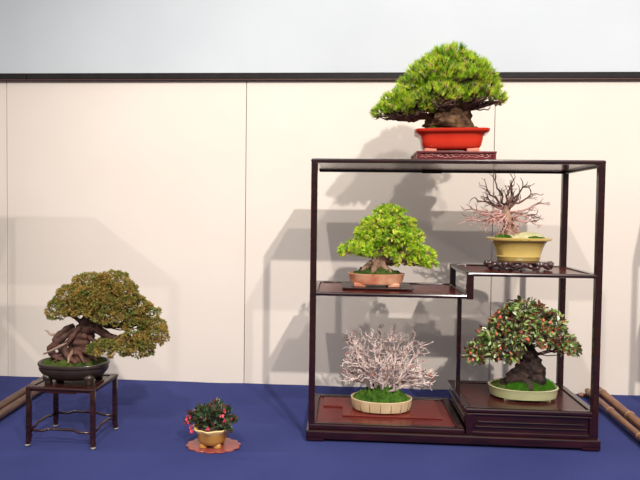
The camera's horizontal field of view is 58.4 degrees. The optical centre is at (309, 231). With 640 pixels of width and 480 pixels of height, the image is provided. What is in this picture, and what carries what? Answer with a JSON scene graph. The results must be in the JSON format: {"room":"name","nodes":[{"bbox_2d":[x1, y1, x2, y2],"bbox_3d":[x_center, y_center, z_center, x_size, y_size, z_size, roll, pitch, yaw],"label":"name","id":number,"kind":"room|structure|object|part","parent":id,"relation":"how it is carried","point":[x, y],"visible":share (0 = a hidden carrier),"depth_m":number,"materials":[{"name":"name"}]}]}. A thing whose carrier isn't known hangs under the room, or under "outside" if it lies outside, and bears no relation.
{"room":"bonsai exhibition hall","nodes":[
{"label":"bonsai exhibition hall","id":0,"kind":"room"},
{"bbox_2d":[37,356,109,385],"bbox_3d":[-0.837,0.496,2.039,0.249,0.070,0.165,1,2,3],"label":"pot","id":1,"kind":"object","parent":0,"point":[89,369],"depth_m":1.98,"materials":[{"name":"brown ceramic"}]},
{"bbox_2d":[0,0,639,394],"bbox_3d":[0.154,-0.615,2.656,6.600,2.720,0.050,1,2,3],"label":"wall","id":2,"kind":"structure","parent":0,"point":[199,192],"depth_m":2.66,"materials":[{"name":"white paint"}]},
{"bbox_2d":[0,72,639,80],"bbox_3d":[0.154,-0.707,2.628,6.600,0.033,0.040,1,2,3],"label":"trim","id":3,"kind":"structure","parent":2,"relation":"attached to","point":[335,76],"depth_m":2.63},
{"bbox_2d":[348,271,404,286],"bbox_3d":[0.253,0.181,2.172,0.214,0.048,0.141,1,2,3],"label":"pot","id":4,"kind":"object","parent":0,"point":[359,278],"depth_m":2.12,"materials":[{"name":"orange ceramic"}]},
{"bbox_2d":[351,391,411,413],"bbox_3d":[0.276,0.655,2.199,0.234,0.044,0.162,1,2,2],"label":"pot","id":5,"kind":"object","parent":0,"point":[396,404],"depth_m":2.14,"materials":[{"name":"beige ceramic"}]},
{"bbox_2d":[414,127,489,150],"bbox_3d":[0.527,-0.336,2.139,0.268,0.073,0.184,1,2,9],"label":"pot","id":6,"kind":"object","parent":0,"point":[431,138],"depth_m":2.07,"materials":[{"name":"red ceramic"}]},
{"bbox_2d":[486,236,551,261],"bbox_3d":[0.779,0.066,2.136,0.237,0.086,0.168,1,2,3],"label":"pot","id":7,"kind":"object","parent":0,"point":[507,248],"depth_m":2.08,"materials":[{"name":"yellow ceramic"}]},
{"bbox_2d":[488,378,558,401],"bbox_3d":[0.801,0.597,2.153,0.253,0.044,0.175,1,2,3],"label":"pot","id":8,"kind":"object","parent":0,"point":[547,392],"depth_m":2.09,"materials":[{"name":"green ceramic"}]},
{"bbox_3d":[0.080,0.789,1.782,6.600,0.048,1.892,1,2,3],"label":"floor","id":9,"kind":"structure","parent":0,"visible":0},
{"bbox_2d":[0,376,639,479],"bbox_3d":[0.081,0.754,1.781,5.000,0.006,1.791,1,2,3],"label":"cloth","id":10,"kind":"object","parent":9,"relation":"on","point":[150,440],"visible":0.56,"depth_m":1.98,"materials":[{"name":"blue fabric"}]},
{"bbox_2d":[0,391,41,419],"bbox_3d":[-1.186,0.705,2.147,0.039,0.039,1.171,1,2,1],"label":"bamboo pole","id":11,"kind":"object","parent":10,"relation":"on","point":[11,407],"visible":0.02,"depth_m":2.29,"materials":[{"name":"brown wood"}]},
{"bbox_2d":[0,376,42,409],"bbox_3d":[-1.232,0.702,2.150,0.044,0.044,1.171,1,2,1],"label":"bamboo pole","id":12,"kind":"object","parent":10,"relation":"on","point":[21,392],"visible":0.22,"depth_m":2.36,"materials":[{"name":"brown wood"}]},
{"bbox_2d":[25,373,117,449],"bbox_3d":[-0.839,0.631,2.040,0.252,0.205,0.198,1,2,5],"label":"display table","id":13,"kind":"object","parent":10,"relation":"on","point":[57,387],"visible":0.82,"depth_m":1.97,"materials":[{"name":"brown wood"}]},
{"bbox_3d":[-0.962,0.634,1.963,0.018,0.194,0.018,1,2,5],"label":"leg","id":14,"kind":"part","parent":13,"relation":"part of","materials":[{"name":"brown wood"}]},
{"bbox_3d":[-0.946,0.628,2.139,0.018,0.194,0.018,1,2,5],"label":"leg","id":15,"kind":"part","parent":13,"relation":"part of","materials":[{"name":"brown wood"}]},
{"bbox_3d":[-0.838,0.535,2.037,0.206,0.007,0.152,1,2,5],"label":"panel","id":16,"kind":"part","parent":13,"relation":"part of","materials":[{"name":"brown wood"}]},
{"bbox_3d":[-0.733,0.637,1.942,0.018,0.194,0.018,1,2,5],"label":"leg","id":17,"kind":"part","parent":13,"relation":"part of","materials":[{"name":"brown wood"}]},
{"bbox_2d":[37,269,169,385],"bbox_3d":[-0.725,0.333,2.027,0.466,0.399,0.245,1,2,3],"label":"bonsai","id":18,"kind":"object","parent":13,"relation":"on","point":[76,362],"visible":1,"depth_m":1.98,"materials":[{"name":"green plant"}]},
{"bbox_3d":[-0.717,0.632,2.118,0.018,0.194,0.018,1,2,5],"label":"leg","id":19,"kind":"part","parent":13,"relation":"part of","materials":[{"name":"brown wood"}]},
{"bbox_2d":[186,438,240,453],"bbox_3d":[-0.332,0.739,1.982,0.186,0.004,0.135,1,2,3],"label":"mat","id":20,"kind":"object","parent":10,"relation":"on","point":[229,445],"visible":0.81,"depth_m":1.96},
{"bbox_2d":[183,397,239,448],"bbox_3d":[-0.335,0.655,1.973,0.200,0.166,0.144,1,2,3],"label":"flowering plant","id":21,"kind":"object","parent":20,"relation":"on","point":[212,420],"visible":1,"depth_m":1.95,"materials":[{"name":"green plant"}]},
{"bbox_3d":[-0.335,0.703,1.976,0.111,0.049,0.108,0,2,-18],"label":"pot","id":22,"kind":"part","parent":21,"relation":"part of","materials":[{"name":"ceramic"}]},
{"bbox_2d":[306,158,605,450],"bbox_3d":[0.512,0.246,2.163,1.018,1.000,0.358,1,2,3],"label":"display shelf","id":23,"kind":"object","parent":10,"relation":"on","point":[566,421],"visible":0.97,"depth_m":2.02,"materials":[{"name":"brown wood"}]},
{"bbox_3d":[0.013,0.221,2.033,0.022,0.930,0.022,1,2,3],"label":"post","id":24,"kind":"part","parent":23,"relation":"part of","materials":[{"name":"brown wood"}]},
{"bbox_2d":[342,282,413,290],"bbox_3d":[0.256,0.210,2.173,0.262,0.010,0.160,1,2,3],"label":"display board","id":25,"kind":"object","parent":23,"relation":"on","point":[345,285],"visible":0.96,"depth_m":2.11,"materials":[{"name":"brown wood"}]},
{"bbox_2d":[337,202,438,286],"bbox_3d":[0.296,0.047,2.178,0.385,0.316,0.224,1,2,3],"label":"bonsai","id":26,"kind":"object","parent":25,"relation":"on","point":[387,234],"visible":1,"depth_m":2.12,"materials":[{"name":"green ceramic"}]},
{"bbox_2d":[324,397,442,418],"bbox_3d":[0.276,0.683,2.217,0.442,0.005,0.201,1,2,3],"label":"display board","id":27,"kind":"object","parent":23,"relation":"on","point":[420,409],"visible":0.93,"depth_m":2.18,"materials":[{"name":"red paint"}]},
{"bbox_2d":[341,324,438,413],"bbox_3d":[0.296,0.518,2.217,0.368,0.326,0.286,0,2,-9],"label":"bonsai","id":28,"kind":"object","parent":27,"relation":"on","point":[383,395],"visible":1,"depth_m":2.17,"materials":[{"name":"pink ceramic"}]},
{"bbox_3d":[0.181,0.558,2.230,0.125,0.100,0.058,1,2,3],"label":"stem","id":29,"kind":"part","parent":28,"relation":"part of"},
{"bbox_3d":[0.185,0.507,2.244,0.124,0.203,0.075,1,2,3],"label":"stem","id":30,"kind":"part","parent":28,"relation":"part of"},
{"bbox_3d":[0.182,0.557,2.196,0.121,0.104,0.060,1,2,3],"label":"stem","id":31,"kind":"part","parent":28,"relation":"part of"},
{"bbox_3d":[0.199,0.503,2.225,0.155,0.194,0.076,1,2,3],"label":"stem","id":32,"kind":"part","parent":28,"relation":"part of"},
{"bbox_3d":[0.196,0.544,2.246,0.112,0.131,0.061,1,2,16],"label":"stem","id":33,"kind":"part","parent":28,"relation":"part of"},
{"bbox_3d":[0.186,0.493,2.205,0.112,0.230,0.068,1,2,3],"label":"stem","id":34,"kind":"part","parent":28,"relation":"part of","materials":[{"name":"beige plant"}]},
{"bbox_3d":[0.192,0.534,2.172,0.136,0.148,0.075,1,2,3],"label":"stem","id":35,"kind":"part","parent":28,"relation":"part of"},
{"bbox_3d":[0.201,0.484,2.194,0.134,0.234,0.061,1,2,3],"label":"stem","id":36,"kind":"part","parent":28,"relation":"part of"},
{"bbox_3d":[0.208,0.524,2.168,0.136,0.159,0.045,0,2,-20],"label":"stem","id":37,"kind":"part","parent":28,"relation":"part of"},
{"bbox_3d":[0.208,0.528,2.179,0.125,0.151,0.076,1,2,3],"label":"stem","id":38,"kind":"part","parent":28,"relation":"part of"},
{"bbox_3d":[0.198,0.502,2.149,0.123,0.207,0.097,1,2,3],"label":"stem","id":39,"kind":"part","parent":28,"relation":"part of","materials":[{"name":"beige plant"}]},
{"bbox_3d":[0.233,0.484,2.195,0.089,0.234,0.048,1,2,3],"label":"stem","id":40,"kind":"part","parent":28,"relation":"part of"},
{"bbox_3d":[0.247,0.482,2.171,0.078,0.238,0.062,1,2,3],"label":"stem","id":41,"kind":"part","parent":28,"relation":"part of","materials":[{"name":"beige plant"}]},
{"bbox_3d":[0.252,0.492,2.148,0.076,0.226,0.082,1,2,3],"label":"stem","id":42,"kind":"part","parent":28,"relation":"part of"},
{"bbox_3d":[0.251,0.535,2.130,0.069,0.153,0.089,1,2,3],"label":"stem","id":43,"kind":"part","parent":28,"relation":"part of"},
{"bbox_3d":[0.264,0.502,2.254,0.076,0.195,0.122,1,2,3],"label":"stem","id":44,"kind":"part","parent":28,"relation":"part of","materials":[{"name":"plant"}]},
{"bbox_3d":[0.260,0.532,2.122,0.051,0.156,0.110,1,2,3],"label":"stem","id":45,"kind":"part","parent":28,"relation":"part of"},
{"bbox_3d":[0.283,0.517,2.292,0.063,0.182,0.138,1,2,3],"label":"stem","id":46,"kind":"part","parent":28,"relation":"part of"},
{"bbox_3d":[0.281,0.481,2.223,0.065,0.240,0.068,1,2,3],"label":"stem","id":47,"kind":"part","parent":28,"relation":"part of","materials":[{"name":"plant"}]},
{"bbox_3d":[0.298,0.487,2.162,0.065,0.227,0.072,1,2,3],"label":"stem","id":48,"kind":"part","parent":28,"relation":"part of","materials":[{"name":"beige plant"}]},
{"bbox_3d":[0.307,0.481,2.176,0.059,0.241,0.081,1,2,3],"label":"stem","id":49,"kind":"part","parent":28,"relation":"part of","materials":[{"name":"plant"}]},
{"bbox_3d":[0.318,0.480,2.214,0.086,0.250,0.046,1,2,3],"label":"stem","id":50,"kind":"part","parent":28,"relation":"part of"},
{"bbox_3d":[0.309,0.528,2.136,0.078,0.156,0.106,1,2,3],"label":"stem","id":51,"kind":"part","parent":28,"relation":"part of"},
{"bbox_3d":[0.322,0.534,2.141,0.084,0.147,0.118,1,2,3],"label":"stem","id":52,"kind":"part","parent":28,"relation":"part of","materials":[{"name":"beige plant"}]},
{"bbox_3d":[0.340,0.497,2.223,0.086,0.225,0.084,1,2,3],"label":"stem","id":53,"kind":"part","parent":28,"relation":"part of","materials":[{"name":"plant"}]},
{"bbox_3d":[0.352,0.513,2.217,0.145,0.178,0.071,1,2,3],"label":"stem","id":54,"kind":"part","parent":28,"relation":"part of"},
{"bbox_3d":[0.351,0.509,2.201,0.139,0.191,0.096,1,2,3],"label":"stem","id":55,"kind":"part","parent":28,"relation":"part of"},
{"bbox_3d":[0.362,0.490,2.204,0.110,0.233,0.071,1,2,3],"label":"stem","id":56,"kind":"part","parent":28,"relation":"part of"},
{"bbox_3d":[0.360,0.543,2.135,0.124,0.144,0.083,1,2,3],"label":"stem","id":57,"kind":"part","parent":28,"relation":"part of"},
{"bbox_3d":[0.381,0.561,2.176,0.186,0.094,0.043,1,2,14],"label":"stem","id":58,"kind":"part","parent":28,"relation":"part of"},
{"bbox_3d":[0.387,0.557,2.209,0.180,0.103,0.089,1,2,3],"label":"stem","id":59,"kind":"part","parent":28,"relation":"part of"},
{"bbox_3d":[0.391,0.564,2.208,0.176,0.093,0.078,0,2,-8],"label":"stem","id":60,"kind":"part","parent":28,"relation":"part of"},
{"bbox_3d":[0.398,0.514,2.179,0.150,0.200,0.084,1,2,3],"label":"stem","id":61,"kind":"part","parent":28,"relation":"part of","materials":[{"name":"beige plant"}]},
{"bbox_3d":[0.402,0.567,2.173,0.167,0.093,0.065,1,2,-2],"label":"stem","id":62,"kind":"part","parent":28,"relation":"part of","materials":[{"name":"beige plant"}]},
{"bbox_3d":[0.396,0.577,2.176,0.161,0.073,0.059,2,2,27],"label":"stem","id":63,"kind":"part","parent":28,"relation":"part of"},
{"bbox_3d":[0.282,0.695,2.192,0.501,0.016,0.292,1,2,3],"label":"panel","id":64,"kind":"part","parent":23,"relation":"part of","materials":[{"name":"red wood"}]},
{"bbox_3d":[0.296,0.221,2.176,0.523,0.010,0.296,1,2,3],"label":"panel","id":65,"kind":"part","parent":23,"relation":"part of","materials":[{"name":"brown wood"}]},
{"bbox_3d":[0.525,-0.240,2.308,0.969,0.010,0.012,1,2,3],"label":"rail","id":66,"kind":"part","parent":23,"relation":"part of","materials":[{"name":"brown wood"}]},
{"bbox_3d":[0.579,0.181,2.318,0.024,0.091,0.022,1,2,3],"label":"post","id":67,"kind":"part","parent":23,"relation":"part of","materials":[{"name":"brown wood"}]},
{"bbox_2d":[410,151,496,159],"bbox_3d":[0.531,-0.272,2.141,0.284,0.036,0.190,1,2,3],"label":"stand","id":68,"kind":"object","parent":23,"relation":"on","point":[418,154],"visible":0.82,"depth_m":2.05,"materials":[{"name":"red wood"}]},
{"bbox_2d":[367,40,510,150],"bbox_3d":[0.478,-0.500,2.135,0.534,0.420,0.322,1,2,-3],"label":"bonsai","id":69,"kind":"object","parent":68,"relation":"on","point":[449,90],"visible":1,"depth_m":2.06,"materials":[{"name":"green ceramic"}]},
{"bbox_3d":[0.518,-0.244,2.147,0.954,0.011,0.294,1,2,3],"label":"panel","id":70,"kind":"part","parent":23,"relation":"part of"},
{"bbox_3d":[0.572,0.422,2.194,0.016,0.390,0.017,1,2,3],"label":"post","id":71,"kind":"part","parent":23,"relation":"part of","materials":[{"name":"brown wood"}]},
{"bbox_3d":[0.560,0.192,1.998,0.024,0.091,0.022,1,2,3],"label":"post","id":72,"kind":"part","parent":23,"relation":"part of","materials":[{"name":"brown wood"}]},
{"bbox_2d":[483,259,553,270],"bbox_3d":[0.781,0.125,2.138,0.258,0.036,0.172,1,2,3],"label":"stand","id":73,"kind":"object","parent":23,"relation":"on","point":[492,263],"visible":0.93,"depth_m":2.08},
{"bbox_2d":[457,171,551,261],"bbox_3d":[0.721,-0.059,2.143,0.356,0.334,0.196,1,2,3],"label":"bonsai","id":74,"kind":"object","parent":73,"relation":"on","point":[509,244],"visible":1,"depth_m":2.10,"materials":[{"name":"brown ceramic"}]},
{"bbox_2d":[461,295,582,401],"bbox_3d":[0.777,0.428,2.109,0.439,0.382,0.256,1,2,3],"label":"bonsai","id":75,"kind":"object","parent":23,"relation":"on","point":[518,327],"visible":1,"depth_m":2.08,"materials":[{"name":"green plant"}]},
{"bbox_3d":[0.786,0.149,2.143,0.410,0.010,0.296,1,2,3],"label":"panel","id":76,"kind":"part","parent":23,"relation":"part of","materials":[{"name":"brown wood"}]},
{"bbox_3d":[0.780,0.625,2.159,0.410,0.012,0.296,1,2,3],"label":"panel","id":77,"kind":"part","parent":23,"relation":"part of","materials":[{"name":"brown wood"}]},
{"bbox_3d":[1.012,0.188,2.291,0.022,0.856,0.022,1,2,3],"label":"post","id":78,"kind":"part","parent":23,"relation":"part of","materials":[{"name":"brown wood"}]},
{"bbox_3d":[1.006,-0.227,2.118,0.010,0.012,0.302,1,2,3],"label":"rail","id":79,"kind":"part","parent":23,"relation":"part of","materials":[{"name":"brown wood"}]},
{"bbox_3d":[0.992,0.245,1.973,0.022,0.950,0.022,1,2,3],"label":"post","id":80,"kind":"part","parent":23,"relation":"part of","materials":[{"name":"brown wood"}]},
{"bbox_2d":[578,393,587,396],"bbox_3d":[1.269,0.735,2.565,0.125,0.018,0.018,1,2,3],"label":"bamboo crosspiece","id":81,"kind":"object","parent":10,"relation":"on","point":[579,394],"visible":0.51,"depth_m":2.56,"materials":[{"name":"brown wood"}]},
{"bbox_2d":[585,388,639,440],"bbox_3d":[1.177,0.736,1.990,0.034,0.041,1.147,1,2,7],"label":"bamboo pole","id":82,"kind":"object","parent":10,"relation":"on","point":[628,426],"visible":0.8,"depth_m":2.22,"materials":[{"name":"brown wood"}]},
{"bbox_2d":[599,387,639,429],"bbox_3d":[1.225,0.733,1.990,0.043,0.049,1.152,1,2,7],"label":"bamboo pole","id":83,"kind":"object","parent":10,"relation":"on","point":[630,416],"visible":0.9,"depth_m":2.31,"materials":[{"name":"brown wood"}]}
]}

